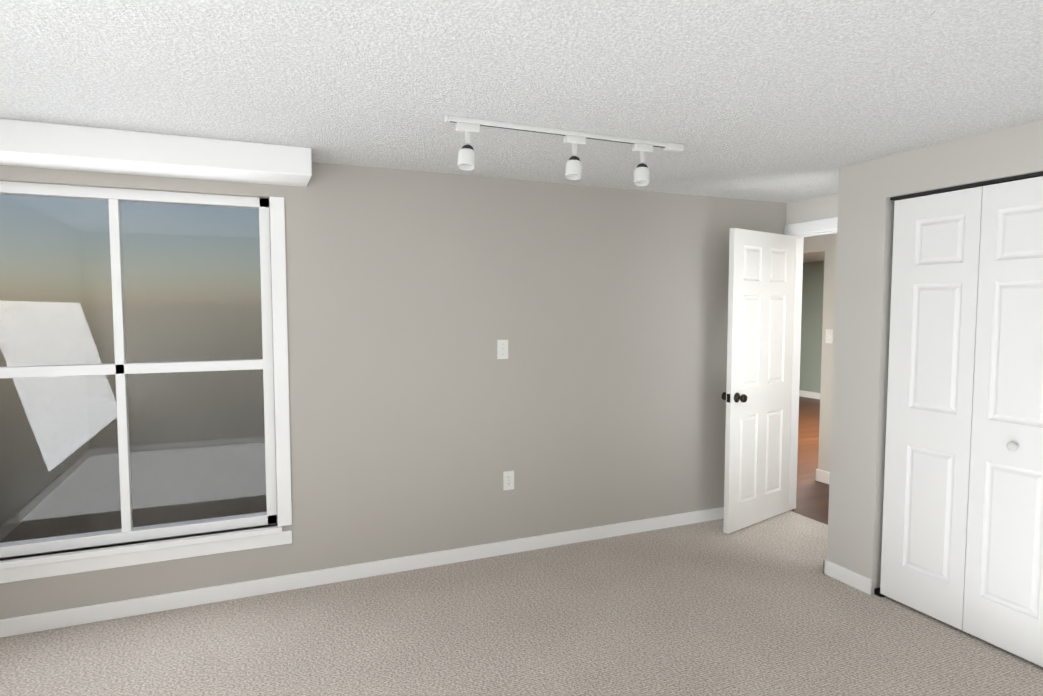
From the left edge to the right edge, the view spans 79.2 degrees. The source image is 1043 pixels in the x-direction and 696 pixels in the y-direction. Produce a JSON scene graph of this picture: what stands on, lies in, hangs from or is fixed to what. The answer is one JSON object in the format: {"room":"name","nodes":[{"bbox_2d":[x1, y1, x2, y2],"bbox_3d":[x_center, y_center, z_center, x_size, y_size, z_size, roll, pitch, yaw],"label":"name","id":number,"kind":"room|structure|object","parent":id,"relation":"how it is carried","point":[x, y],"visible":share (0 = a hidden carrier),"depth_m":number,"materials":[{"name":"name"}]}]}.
{"room":"empty bedroom","nodes":[
{"label":"empty bedroom","id":0,"kind":"room"},
{"bbox_2d":[0,162,786,618],"bbox_3d":[-0.475,0.135,3.670,5.345,2.240,0.150,-2,4,-23],"label":"wall","id":1,"kind":"structure","parent":0,"point":[422,418],"depth_m":3.67,"materials":[{"name":"paint"}]},
{"bbox_2d":[0,181,291,583],"bbox_3d":[-1.920,0.147,3.012,1.510,1.800,0.145,-2,4,-23],"label":"window","id":2,"kind":"structure","parent":1,"relation":"in","point":[276,423],"depth_m":3.08,"materials":[{"name":"clear glass"}]},
{"bbox_2d":[0,118,311,186],"bbox_3d":[-1.877,-0.864,2.756,1.800,0.130,0.310,-2,4,-23],"label":"blind valance","id":3,"kind":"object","parent":1,"relation":"attached to","point":[31,144],"depth_m":2.75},
{"bbox_2d":[0,507,723,637],"bbox_3d":[-0.434,1.217,3.667,5.065,0.082,0.013,-2,4,-23],"label":"baseboard","id":4,"kind":"structure","parent":1,"relation":"attached to","point":[19,625],"depth_m":3.39,"materials":[{"name":"white wood"}]},
{"bbox_2d":[497,340,507,358],"bbox_3d":[-0.108,0.009,3.725,0.070,0.115,0.022,-2,4,-23],"label":"switch plate","id":5,"kind":"object","parent":1,"relation":"attached to","point":[502,349],"visible":1,"depth_m":3.73,"materials":[{"name":"white plastic"}]},
{"bbox_2d":[503,471,513,489],"bbox_3d":[-0.077,0.799,3.797,0.070,0.115,0.008,-2,4,-23],"label":"electrical outlet plate","id":6,"kind":"object","parent":1,"relation":"attached to","point":[508,480],"visible":1,"depth_m":3.79,"materials":[{"name":"white plastic"}]},
{"bbox_2d":[722,228,795,533],"bbox_3d":[1.643,0.211,4.314,0.774,1.983,0.175,-3,5,-38],"label":"bedroom door","id":7,"kind":"structure","parent":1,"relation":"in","point":[757,395],"depth_m":4.26,"materials":[{"name":"white wood"}]},
{"bbox_2d":[0,510,1042,695],"bbox_3d":[0.336,1.417,1.950,5.125,0.100,3.795,-2,4,-23],"label":"floor","id":8,"kind":"structure","parent":0,"point":[767,607],"depth_m":2.85,"materials":[{"name":"beige carpet"}]},
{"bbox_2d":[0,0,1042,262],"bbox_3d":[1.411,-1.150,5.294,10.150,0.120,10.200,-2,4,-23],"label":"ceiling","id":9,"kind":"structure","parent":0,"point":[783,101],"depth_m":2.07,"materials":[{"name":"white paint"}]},
{"bbox_2d":[444,115,683,185],"bbox_3d":[0.226,-0.825,2.695,1.133,0.200,0.077,-2,4,-23],"label":"track light","id":10,"kind":"object","parent":9,"relation":"hanging from","point":[467,152],"visible":1,"depth_m":2.67,"materials":[{"name":"white metal"}]},
{"bbox_2d":[799,261,823,392],"bbox_3d":[6.133,-0.100,7.381,0.120,2.240,10.200,-2,4,-23],"label":"wall","id":11,"kind":"structure","parent":0,"point":[811,324],"depth_m":10.38,"materials":[{"name":"green paint"}]},
{"bbox_2d":[799,390,819,399],"bbox_3d":[6.073,0.968,7.423,0.013,0.102,10.200,-2,4,-23],"label":"baseboard","id":12,"kind":"structure","parent":11,"relation":"attached to","point":[807,394],"depth_m":10.44,"materials":[{"name":"white wood"}]},
{"bbox_2d":[786,193,837,224],"bbox_3d":[1.556,0.015,5.569,0.115,2.240,9.945,-2,4,-23],"label":"wall","id":13,"kind":"structure","parent":0,"point":[816,208],"depth_m":4.33,"materials":[{"name":"paint"}]},
{"bbox_2d":[784,217,837,509],"bbox_3d":[2.129,0.178,4.234,0.147,2.083,0.931,-2,4,-23],"label":"door frame","id":14,"kind":"structure","parent":13,"relation":"attached to","point":[800,231],"depth_m":4.57,"materials":[{"name":"white wood"}]},
{"bbox_2d":[803,233,836,471],"bbox_3d":[2.436,0.000,5.806,0.120,2.240,10.200,-2,4,-23],"label":"wall","id":15,"kind":"structure","parent":0,"point":[827,244],"depth_m":5.32,"materials":[{"name":"paint"}]},
{"bbox_2d":[816,469,829,483],"bbox_3d":[3.471,1.229,3.311,0.033,0.102,4.663,-2,4,-23],"label":"baseboard","id":16,"kind":"structure","parent":15,"relation":"attached to","point":[821,476],"depth_m":5.38,"materials":[{"name":"white wood"}]},
{"bbox_2d":[825,329,832,342],"bbox_3d":[2.577,-0.098,5.288,0.022,0.115,0.070,-2,4,-23],"label":"switch plate","id":17,"kind":"object","parent":15,"relation":"attached to","point":[829,336],"visible":1,"depth_m":5.29,"materials":[{"name":"white plastic"}]},
{"bbox_2d":[827,119,1042,594],"bbox_3d":[2.553,0.223,2.291,0.630,2.240,2.820,-2,4,-23],"label":"wall","id":18,"kind":"structure","parent":0,"point":[868,190],"depth_m":3.26,"materials":[{"name":"paint"}]},
{"bbox_2d":[874,171,1042,666],"bbox_3d":[2.176,0.314,2.449,0.073,2.039,1.681,-2,4,-23],"label":"closet door","id":19,"kind":"structure","parent":18,"relation":"in","point":[962,538],"depth_m":2.83,"materials":[{"name":"white wood"}]},
{"label":"outside","id":20,"kind":"structure","parent":0,"visible":0},
{"bbox_2d":[789,396,828,524],"bbox_3d":[3.816,1.130,6.467,4.920,0.100,10.200,-2,4,-23],"label":"hall floor","id":21,"kind":"structure","parent":20,"point":[812,497],"depth_m":5.85,"materials":[{"name":"brown wood"}]}
]}

